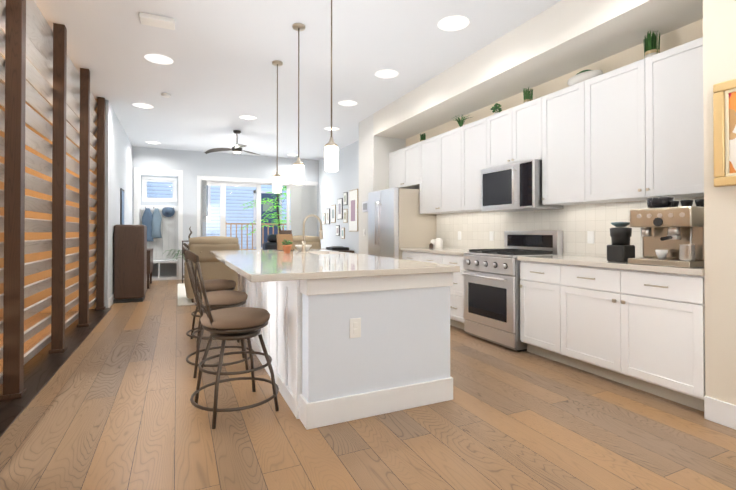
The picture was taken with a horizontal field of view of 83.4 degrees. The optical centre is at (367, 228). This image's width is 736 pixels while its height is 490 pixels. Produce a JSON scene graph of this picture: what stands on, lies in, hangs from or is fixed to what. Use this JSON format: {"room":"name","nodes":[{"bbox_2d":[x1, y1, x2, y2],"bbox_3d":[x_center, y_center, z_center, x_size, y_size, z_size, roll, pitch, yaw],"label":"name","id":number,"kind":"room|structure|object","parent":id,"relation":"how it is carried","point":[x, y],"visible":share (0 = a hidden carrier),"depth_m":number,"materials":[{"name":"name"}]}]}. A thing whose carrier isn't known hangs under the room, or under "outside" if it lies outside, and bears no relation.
{"room":"kitchen","nodes":[
{"label":"kitchen","id":0,"kind":"room"},
{"bbox_2d":[0,105,4,317],"bbox_3d":[-3.150,-0.398,1.558,0.120,3.130,9.050,0,-1,-25],"label":"wall","id":1,"kind":"structure","parent":0,"point":[2,134],"depth_m":5.57,"materials":[{"name":"brown"}]},
{"bbox_2d":[24,92,96,313],"bbox_3d":[-4.524,-0.363,5.973,1.080,3.130,0.120,0,-1,-25],"label":"wall","id":2,"kind":"structure","parent":0,"point":[38,296],"depth_m":5.89,"materials":[{"name":"brown"}]},
{"bbox_2d":[104,100,132,307],"bbox_3d":[-4.726,-0.348,7.845,0.120,3.130,3.690,0,-1,-25],"label":"wall","id":3,"kind":"structure","parent":0,"point":[118,160],"depth_m":6.73,"materials":[{"name":"white paint"}]},
{"bbox_2d":[108,294,113,307],"bbox_3d":[-4.660,1.147,7.869,0.030,0.140,3.679,0,-1,-25],"label":"baseboard","id":4,"kind":"structure","parent":3,"relation":"attached to","point":[111,300],"depth_m":6.36,"materials":[{"name":"white wood"}]},
{"bbox_2d":[120,188,123,224],"bbox_3d":[-4.590,-0.384,7.721,0.021,0.700,0.450,0,-1,-25],"label":"picture","id":5,"kind":"object","parent":3,"relation":"attached to","point":[121,206],"visible":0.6,"depth_m":7.53,"materials":[{"name":"black plastic"}]},
{"bbox_2d":[132,146,318,273],"bbox_3d":[-3.526,-0.325,10.749,4.730,3.130,0.580,0,-1,-25],"label":"wall","id":6,"kind":"structure","parent":0,"point":[192,165],"depth_m":10.18,"materials":[{"name":"white paint"}]},
{"bbox_2d":[134,168,182,279],"bbox_3d":[-5.042,-0.086,9.973,1.030,2.640,0.478,0,-1,-25],"label":"door frame","id":7,"kind":"structure","parent":6,"relation":"attached to","point":[138,172],"depth_m":9.94,"materials":[{"name":"white"}]},
{"bbox_2d":[142,177,176,201],"bbox_3d":[-5.153,-0.954,10.222,0.770,0.600,0.084,0,-1,-25],"label":"window","id":8,"kind":"structure","parent":6,"relation":"in","point":[155,180],"depth_m":10.19,"materials":[{"name":"white"}]},
{"bbox_2d":[197,175,317,249],"bbox_3d":[-2.812,-0.027,10.802,3.085,2.535,0.118,0,-1,-25],"label":"door frame","id":9,"kind":"structure","parent":6,"relation":"attached to","point":[223,197],"depth_m":10.53,"materials":[{"name":"white"}]},
{"bbox_2d":[202,179,316,236],"bbox_3d":[-2.743,-0.005,10.749,2.955,2.410,0.083,0,-1,-25],"label":"vertical blinds","id":10,"kind":"object","parent":6,"relation":"attached to","point":[303,201],"visible":0.6,"depth_m":11.16,"materials":[{"name":"white"}]},
{"bbox_2d":[0,0,560,159],"bbox_3d":[-1.261,-2.000,4.473,5.980,0.120,12.980,0,-1,-25],"label":"ceiling","id":11,"kind":"structure","parent":0,"point":[216,78],"depth_m":4.71,"materials":[{"name":"white paint"}]},
{"bbox_2d":[132,103,153,108],"bbox_3d":[-3.523,-1.922,6.468,0.287,0.005,0.286,0,-1,-25],"label":"recessed light","id":12,"kind":"object","parent":11,"relation":"in","point":[140,105],"depth_m":6.46,"materials":[{"name":"white plastic"}]},
{"bbox_2d":[146,141,160,143],"bbox_3d":[-4.750,-1.901,9.143,0.277,0.005,0.268,0,-1,-25],"label":"recessed light","id":13,"kind":"object","parent":11,"relation":"in","point":[150,142],"depth_m":9.14,"materials":[{"name":"white plastic"}]},
{"bbox_2d":[139,12,174,29],"bbox_3d":[-1.953,-1.923,3.834,0.290,0.044,0.160,0,-1,-25],"label":"vent","id":14,"kind":"object","parent":11,"relation":"attached to","point":[157,21],"visible":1,"depth_m":3.80,"materials":[{"name":"white plastic"}]},
{"bbox_2d":[144,54,173,64],"bbox_3d":[-2.389,-1.936,4.724,0.297,0.005,0.293,0,-1,-25],"label":"recessed light","id":15,"kind":"object","parent":11,"relation":"in","point":[154,58],"depth_m":4.73,"materials":[{"name":"white plastic"}]},
{"bbox_2d":[161,93,170,97],"bbox_3d":[-2.906,-1.911,5.938,0.130,0.034,0.130,0,-1,-25],"label":"smoke detector","id":16,"kind":"object","parent":11,"relation":"attached to","point":[166,95],"visible":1,"depth_m":5.91,"materials":[{"name":"white plastic"}]},
{"bbox_2d":[204,130,267,156],"bbox_3d":[-2.476,-1.692,7.991,1.238,0.440,1.154,0,-1,-25],"label":"ceiling fan","id":17,"kind":"object","parent":11,"relation":"hanging from","point":[237,149],"visible":1,"depth_m":8.07,"materials":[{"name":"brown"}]},
{"bbox_2d":[239,115,256,119],"bbox_3d":[-2.073,-1.917,7.134,0.286,0.005,0.286,0,-1,-25],"label":"recessed light","id":18,"kind":"object","parent":11,"relation":"in","point":[247,117],"depth_m":7.13,"materials":[{"name":"white plastic"}]},
{"bbox_2d":[272,60,282,192],"bbox_3d":[-1.058,-1.177,4.813,0.124,1.520,0.124,0,-1,-25],"label":"pendant light","id":19,"kind":"object","parent":11,"relation":"hanging from","point":[277,182],"visible":0.98,"depth_m":4.79,"materials":[{"name":"white glass"}]},
{"bbox_2d":[292,23,304,184],"bbox_3d":[-0.664,-1.184,3.960,0.124,1.520,0.124,0,-1,-25],"label":"pendant light","id":20,"kind":"object","parent":11,"relation":"hanging from","point":[298,171],"visible":1,"depth_m":3.93,"materials":[{"name":"white glass"}]},
{"bbox_2d":[325,0,337,171],"bbox_3d":[-0.275,-1.191,3.115,0.124,1.520,0.124,0,-1,-25],"label":"pendant light","id":21,"kind":"object","parent":11,"relation":"hanging from","point":[331,155],"visible":1,"depth_m":3.07,"materials":[{"name":"white glass"}]},
{"bbox_2d":[324,127,338,130],"bbox_3d":[-0.696,-1.910,7.917,0.270,0.005,0.275,0,-1,-25],"label":"recessed light","id":22,"kind":"object","parent":11,"relation":"in","point":[327,128],"depth_m":7.90,"materials":[{"name":"white plastic"}]},
{"bbox_2d":[338,100,356,105],"bbox_3d":[-0.308,-1.923,6.338,0.288,0.005,0.280,0,-1,-25],"label":"recessed light","id":23,"kind":"object","parent":11,"relation":"in","point":[345,102],"depth_m":6.35,"materials":[{"name":"white plastic"}]},
{"bbox_2d":[375,69,398,77],"bbox_3d":[0.233,-1.932,5.163,0.295,0.005,0.284,0,-1,-25],"label":"recessed light","id":24,"kind":"object","parent":11,"relation":"in","point":[386,73],"depth_m":5.15,"materials":[{"name":"white plastic"}]},
{"bbox_2d":[437,15,469,30],"bbox_3d":[0.809,-1.942,3.914,0.294,0.005,0.291,0,-1,-25],"label":"recessed light","id":25,"kind":"object","parent":11,"relation":"in","point":[454,23],"depth_m":3.91,"materials":[{"name":"white plastic"}]},
{"bbox_2d":[319,140,358,253],"bbox_3d":[-0.454,-0.334,9.588,0.120,3.130,4.100,0,-1,-25],"label":"wall","id":26,"kind":"structure","parent":0,"point":[334,186],"depth_m":9.90,"materials":[{"name":"white paint"}]},
{"bbox_2d":[0,280,735,489],"bbox_3d":[-1.403,1.242,4.756,5.980,0.100,13.660,0,-1,-25],"label":"floor","id":27,"kind":"structure","parent":0,"point":[110,406],"depth_m":2.37,"materials":[{"name":"brown wood"}]},
{"bbox_2d":[0,308,110,436],"bbox_3d":[-2.106,1.164,2.027,0.320,0.012,9.050,0,-1,-25],"label":"floor strip","id":28,"kind":"object","parent":27,"relation":"on","point":[42,367],"visible":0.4,"depth_m":3.47,"materials":[{"name":"brown wood"}]},
{"bbox_2d":[0,0,105,400],"bbox_3d":[-2.104,-0.400,2.040,0.177,3.116,9.030,0,-1,-25],"label":"screen","id":29,"kind":"object","parent":28,"relation":"on","point":[33,49],"visible":1,"depth_m":3.75,"materials":[{"name":"brown wood"}]},
{"bbox_2d":[114,225,146,302],"bbox_3d":[-4.022,0.575,7.011,0.433,1.270,0.640,0,-1,-25],"label":"cabinet","id":30,"kind":"object","parent":27,"relation":"on","point":[130,263],"visible":1,"depth_m":6.73,"materials":[{"name":"brown wood"}]},
{"bbox_2d":[147,248,152,288],"bbox_3d":[-4.805,0.673,8.709,0.433,1.101,1.000,0,-1,-25],"label":"console","id":31,"kind":"object","parent":27,"relation":"on","point":[149,260],"visible":0.23,"depth_m":8.37,"materials":[{"name":"brown wood"}]},
{"bbox_2d":[141,205,177,280],"bbox_3d":[-5.052,0.334,9.991,0.824,1.800,0.430,0,-1,-25],"label":"hall tree","id":32,"kind":"object","parent":27,"relation":"on","point":[160,222],"visible":0.81,"depth_m":10.16,"materials":[{"name":"white wood"}]},
{"bbox_2d":[163,227,191,282],"bbox_3d":[-3.986,0.588,9.438,1.421,1.283,1.195,0,-1,-25],"label":"plant stand","id":33,"kind":"object","parent":27,"relation":"on","point":[182,254],"visible":0.33,"depth_m":9.29,"materials":[{"name":"black metal"}]},
{"bbox_2d":[177,283,194,305],"bbox_3d":[-2.208,1.215,8.366,3.000,0.012,2.950,0,-1,-25],"label":"living room rug","id":34,"kind":"object","parent":27,"relation":"on","point":[183,299],"visible":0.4,"depth_m":7.17,"materials":[{"name":"beige carpet"}]},
{"bbox_2d":[184,236,239,302],"bbox_3d":[-2.657,0.661,7.069,0.885,1.074,0.997,0,-1,-25],"label":"recliner","id":35,"kind":"object","parent":34,"relation":"on","point":[212,267],"visible":0.44,"depth_m":6.63,"materials":[{"name":"brown fabric"}]},
{"bbox_2d":[293,235,320,248],"bbox_3d":[-1.446,0.670,8.288,0.885,1.074,0.997,0,-1,-25],"label":"recliner","id":36,"kind":"object","parent":34,"relation":"on","point":[314,242],"visible":0.06,"depth_m":7.93,"materials":[{"name":"brown"}]},
{"bbox_2d":[183,243,239,347],"bbox_3d":[-1.641,0.667,4.376,0.583,1.047,0.550,0,-1,-25],"label":"bar stool","id":37,"kind":"object","parent":27,"relation":"on","point":[217,284],"visible":0.38,"depth_m":4.24,"materials":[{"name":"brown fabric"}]},
{"bbox_2d":[182,245,253,377],"bbox_3d":[-1.265,0.661,3.514,0.584,1.047,0.552,0,-1,-25],"label":"bar stool","id":38,"kind":"object","parent":27,"relation":"on","point":[221,299],"visible":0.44,"depth_m":3.38,"materials":[{"name":"brown fabric"}]},
{"bbox_2d":[185,250,278,428],"bbox_3d":[-0.879,0.654,2.701,0.585,1.047,0.553,0,-1,-25],"label":"bar stool","id":39,"kind":"object","parent":27,"relation":"on","point":[224,325],"visible":1,"depth_m":2.57,"materials":[{"name":"brown metal"}]},
{"bbox_2d":[322,246,353,252],"bbox_3d":[-0.801,0.821,9.595,0.463,0.819,1.400,0,-1,-25],"label":"sideboard","id":40,"kind":"object","parent":27,"relation":"on","point":[339,248],"visible":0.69,"depth_m":9.21,"materials":[{"name":"black wood"}]},
{"bbox_2d":[238,273,452,429],"bbox_3d":[-0.537,0.746,4.019,1.055,0.880,3.080,0,-1,-25],"label":"kitchen island","id":41,"kind":"object","parent":27,"relation":"on","point":[346,336],"depth_m":2.63,"materials":[{"name":"white wood"}]},
{"bbox_2d":[210,249,459,284],"bbox_3d":[-0.666,0.286,3.964,1.390,0.040,3.170,0,-1,-25],"label":"island countertop","id":42,"kind":"structure","parent":41,"relation":"on","point":[315,264],"depth_m":2.86,"materials":[{"name":"white stone"}]},
{"bbox_2d":[282,239,292,252],"bbox_3d":[-0.882,0.194,4.492,0.126,0.150,0.124,0,-1,-25],"label":"potted plant","id":43,"kind":"object","parent":42,"relation":"on","point":[286,248],"visible":1,"depth_m":4.46,"materials":[{"name":"brown ceramic"}]},
{"bbox_2d":[275,230,311,250],"bbox_3d":[-0.922,0.149,5.160,0.405,0.252,0.343,0,-1,-25],"label":"cutting board","id":44,"kind":"object","parent":42,"relation":"on","point":[282,235],"visible":0.75,"depth_m":5.16,"materials":[{"name":"brown wood"}]},
{"bbox_2d":[301,214,322,252],"bbox_3d":[-0.608,0.056,4.544,0.250,0.426,0.106,0,-1,-25],"label":"faucet","id":45,"kind":"object","parent":42,"relation":"on","point":[304,241],"visible":1,"depth_m":4.52,"materials":[{"name":"silver metal"}]},
{"bbox_2d":[368,187,435,258],"bbox_3d":[0.493,0.306,6.540,0.804,1.800,0.910,0,-1,-25],"label":"refrigerator","id":46,"kind":"object","parent":27,"relation":"on","point":[397,221],"visible":0.54,"depth_m":6.16,"materials":[{"name":"silver metal"}]},
{"bbox_2d":[402,252,436,262],"bbox_3d":[0.986,0.760,5.693,0.613,0.880,1.015,0,-1,-25],"label":"base cabinet","id":47,"kind":"object","parent":27,"relation":"on","point":[431,257],"depth_m":5.55,"materials":[{"name":"white wood"}]},
{"bbox_2d":[437,256,464,328],"bbox_3d":[1.291,0.754,5.033,0.613,0.880,0.552,0,-1,-25],"label":"base cabinet","id":48,"kind":"object","parent":27,"relation":"on","point":[457,290],"depth_m":4.86,"materials":[{"name":"white wood"}]},
{"bbox_2d":[401,248,488,255],"bbox_3d":[1.079,0.298,5.467,0.638,0.040,1.510,0,-1,-25],"label":"countertop","id":49,"kind":"structure","parent":48,"relation":"on","point":[440,251],"depth_m":5.37,"materials":[{"name":"white stone"}]},
{"bbox_2d":[429,238,442,247],"bbox_3d":[0.980,0.210,5.941,0.188,0.142,0.110,0,-1,29],"label":"canister","id":50,"kind":"object","parent":49,"relation":"on","point":[436,243],"visible":1,"depth_m":5.87,"materials":[{"name":"white ceramic"}]},
{"bbox_2d":[461,231,562,351],"bbox_3d":[1.500,0.607,4.403,0.738,1.165,0.760,0,-1,-25],"label":"range","id":51,"kind":"object","parent":27,"relation":"on","point":[492,279],"visible":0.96,"depth_m":4.23,"materials":[{"name":"silver metal"}]},
{"bbox_2d":[519,260,552,359],"bbox_3d":[1.837,0.745,3.847,0.613,0.880,0.521,0,-1,-25],"label":"base cabinet","id":52,"kind":"object","parent":27,"relation":"on","point":[536,282],"depth_m":3.78,"materials":[{"name":"white wood"}]},
{"bbox_2d":[553,264,704,411],"bbox_3d":[2.134,0.740,3.203,0.613,0.880,1.123,0,-1,-25],"label":"base cabinet","id":53,"kind":"object","parent":27,"relation":"on","point":[586,305],"depth_m":2.97,"materials":[{"name":"white wood"}]},
{"bbox_2d":[517,256,704,275],"bbox_3d":[2.037,0.281,3.387,0.638,0.040,1.531,0,-1,-25],"label":"countertop","id":54,"kind":"structure","parent":53,"relation":"on","point":[581,261],"depth_m":3.16,"materials":[{"name":"white stone"}]},
{"bbox_2d":[607,222,634,261],"bbox_3d":[1.984,0.104,3.243,0.150,0.311,0.148,0,-1,-25],"label":"coffee grinder","id":55,"kind":"object","parent":54,"relation":"on","point":[620,249],"visible":0.96,"depth_m":3.19,"materials":[{"name":"black plastic"}]},
{"bbox_2d":[628,197,703,267],"bbox_3d":[2.142,0.011,2.917,0.507,0.490,0.405,0,-1,-25],"label":"espresso machine","id":56,"kind":"object","parent":54,"relation":"on","point":[672,233],"visible":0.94,"depth_m":2.84,"materials":[{"name":"silver metal"}]},
{"bbox_2d":[359,114,405,254],"bbox_3d":[0.298,-0.352,7.336,0.740,3.130,0.620,0,-1,-25],"label":"wall block","id":57,"kind":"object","parent":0,"point":[374,151],"visible":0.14,"depth_m":7.09,"materials":[{"name":"white paint"}]},
{"bbox_2d":[362,201,367,211],"bbox_3d":[-0.044,-0.379,7.168,0.021,0.180,0.240,0,-1,-25],"label":"frame","id":58,"kind":"object","parent":57,"relation":"attached to","point":[365,206],"visible":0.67,"depth_m":7.15,"materials":[{"name":"silver metal"}]},
{"bbox_2d":[373,0,702,138],"bbox_3d":[1.426,-1.752,4.900,0.740,0.370,4.770,0,-1,-25],"label":"soffit","id":59,"kind":"structure","parent":0,"point":[560,38],"depth_m":3.95,"materials":[{"name":"white paint"}]},
{"bbox_2d":[406,19,702,188],"bbox_3d":[1.708,-0.186,5.017,0.120,2.760,4.770,0,-1,-25],"label":"wall","id":60,"kind":"structure","parent":0,"point":[683,35],"depth_m":4.01,"materials":[{"name":"beige paint"}]},
{"bbox_2d":[389,143,416,188],"bbox_3d":[0.711,-0.970,6.645,0.328,0.625,0.970,0,-1,-25],"label":"upper cabinet","id":61,"kind":"object","parent":60,"relation":"attached to","point":[402,162],"depth_m":6.57,"materials":[{"name":"white wood"}]},
{"bbox_2d":[417,129,456,213],"bbox_3d":[1.123,-0.755,5.749,0.328,1.070,1.114,0,-1,-25],"label":"upper cabinet","id":62,"kind":"object","parent":60,"relation":"attached to","point":[436,155],"depth_m":5.69,"materials":[{"name":"white wood"}]},
{"bbox_2d":[420,133,425,141],"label":"potted plant","id":63,"kind":"object","parent":62,"relation":"on","point":[423,137],"depth_m":6.32,"materials":[{"name":"green plant"}]},
{"bbox_2d":[457,118,484,212],"bbox_3d":[1.431,-0.760,5.082,0.328,1.070,0.584,0,-1,-25],"label":"upper cabinet","id":64,"kind":"object","parent":60,"relation":"attached to","point":[471,136],"depth_m":5.08,"materials":[{"name":"white wood"}]},
{"bbox_2d":[452,115,470,127],"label":"potted plant","id":65,"kind":"object","parent":64,"relation":"on","point":[460,122],"depth_m":5.49,"materials":[{"name":"green plant"}]},
{"bbox_2d":[485,100,536,168],"bbox_3d":[1.697,-0.990,4.507,0.328,0.620,0.800,0,-1,-25],"label":"upper cabinet","id":66,"kind":"object","parent":60,"relation":"attached to","point":[510,135],"depth_m":4.45,"materials":[{"name":"white wood"}]},
{"bbox_2d":[490,103,501,113],"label":"potted plant","id":67,"kind":"object","parent":66,"relation":"on","point":[497,106],"depth_m":4.85,"materials":[{"name":"green plant"}]},
{"bbox_2d":[481,159,563,211],"bbox_3d":[1.621,-0.438,4.467,0.472,0.476,0.768,0,-1,-25],"label":"microwave","id":68,"kind":"object","parent":66,"relation":"attached to","point":[514,187],"visible":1,"depth_m":4.27,"materials":[{"name":"silver metal"}]},
{"bbox_2d":[523,87,532,102],"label":"potted plant","id":69,"kind":"object","parent":66,"relation":"on","point":[528,95],"depth_m":4.42,"materials":[{"name":"green plant"}]},
{"bbox_2d":[533,84,576,205],"bbox_3d":[1.962,-0.770,3.929,0.328,1.070,0.583,0,-1,-25],"label":"upper cabinet","id":70,"kind":"object","parent":60,"relation":"attached to","point":[555,113],"depth_m":3.91,"materials":[{"name":"white wood"}]},
{"bbox_2d":[577,37,703,204],"bbox_3d":[2.268,-0.775,3.265,0.328,1.070,1.102,0,-1,-25],"label":"upper cabinet","id":71,"kind":"object","parent":60,"relation":"attached to","point":[634,131],"depth_m":3.18,"materials":[{"name":"white wood"}]},
{"bbox_2d":[567,70,602,85],"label":"bowl","id":72,"kind":"object","parent":71,"relation":"on","point":[584,75],"depth_m":3.74,"materials":[{"name":"white ceramic"}]},
{"bbox_2d":[643,31,659,57],"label":"potted plant","id":73,"kind":"object","parent":71,"relation":"on","point":[652,45],"depth_m":3.26,"materials":[{"name":"green plant"}]},
{"bbox_2d":[703,0,735,404],"bbox_3d":[3.104,-0.401,1.247,0.740,3.130,3.250,0,-1,-25],"label":"wall","id":74,"kind":"structure","parent":0,"point":[719,41],"depth_m":2.50,"materials":[{"name":"beige paint"}]},
{"bbox_2d":[704,396,735,429],"bbox_3d":[2.761,1.093,1.077,0.015,0.140,3.249,0,-1,-25],"label":"baseboard","id":75,"kind":"structure","parent":74,"relation":"attached to","point":[720,412],"depth_m":2.47,"materials":[{"name":"white wood"}]},
{"bbox_2d":[713,78,735,186],"bbox_3d":[2.213,-0.563,2.255,0.035,0.620,0.545,0,-1,-25],"label":"framed painting","id":76,"kind":"object","parent":74,"relation":"attached to","point":[724,123],"visible":0.92,"depth_m":2.45,"materials":[{"name":"canvas"},{"name":"wood"}]},
{"label":"outside","id":77,"kind":"structure","parent":0,"visible":0},
{"bbox_3d":[-5.245,1.403,20.448,28.000,0.070,18.060,0,-1,-25],"label":"ground","id":78,"kind":"structure","parent":77,"visible":0},
{"bbox_2d":[147,181,285,248],"bbox_3d":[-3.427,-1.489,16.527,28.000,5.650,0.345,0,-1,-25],"label":"house","id":79,"kind":"structure","parent":78,"relation":"on","point":[161,191],"depth_m":15.70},
{"bbox_2d":[226,223,285,249],"bbox_3d":[-4.237,0.550,15.116,3.840,1.550,1.599,0,-1,-25],"label":"railing","id":80,"kind":"object","parent":78,"relation":"on","point":[262,224],"visible":0.06,"depth_m":14.36,"materials":[{"name":"brown wood"}]},
{"bbox_2d":[239,186,285,234],"bbox_3d":[-2.812,-0.225,12.659,2.258,2.960,2.355,0,-1,-25],"label":"tree","id":81,"kind":"object","parent":78,"relation":"on","point":[282,221],"visible":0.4,"depth_m":12.58,"materials":[{"name":"green plant"}]},
{"bbox_3d":[-4.163,1.277,12.249,7.100,0.050,2.260,0,-1,-25],"label":"deck","id":82,"kind":"object","parent":78,"relation":"on","visible":0},
{"bbox_2d":[263,234,276,249],"bbox_3d":[-2.707,0.710,12.021,0.650,1.079,0.500,0,-1,-25],"label":"outdoor grill","id":83,"kind":"object","parent":82,"relation":"on","point":[271,244],"visible":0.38,"depth_m":11.79,"materials":[{"name":"black metal"}]}
]}

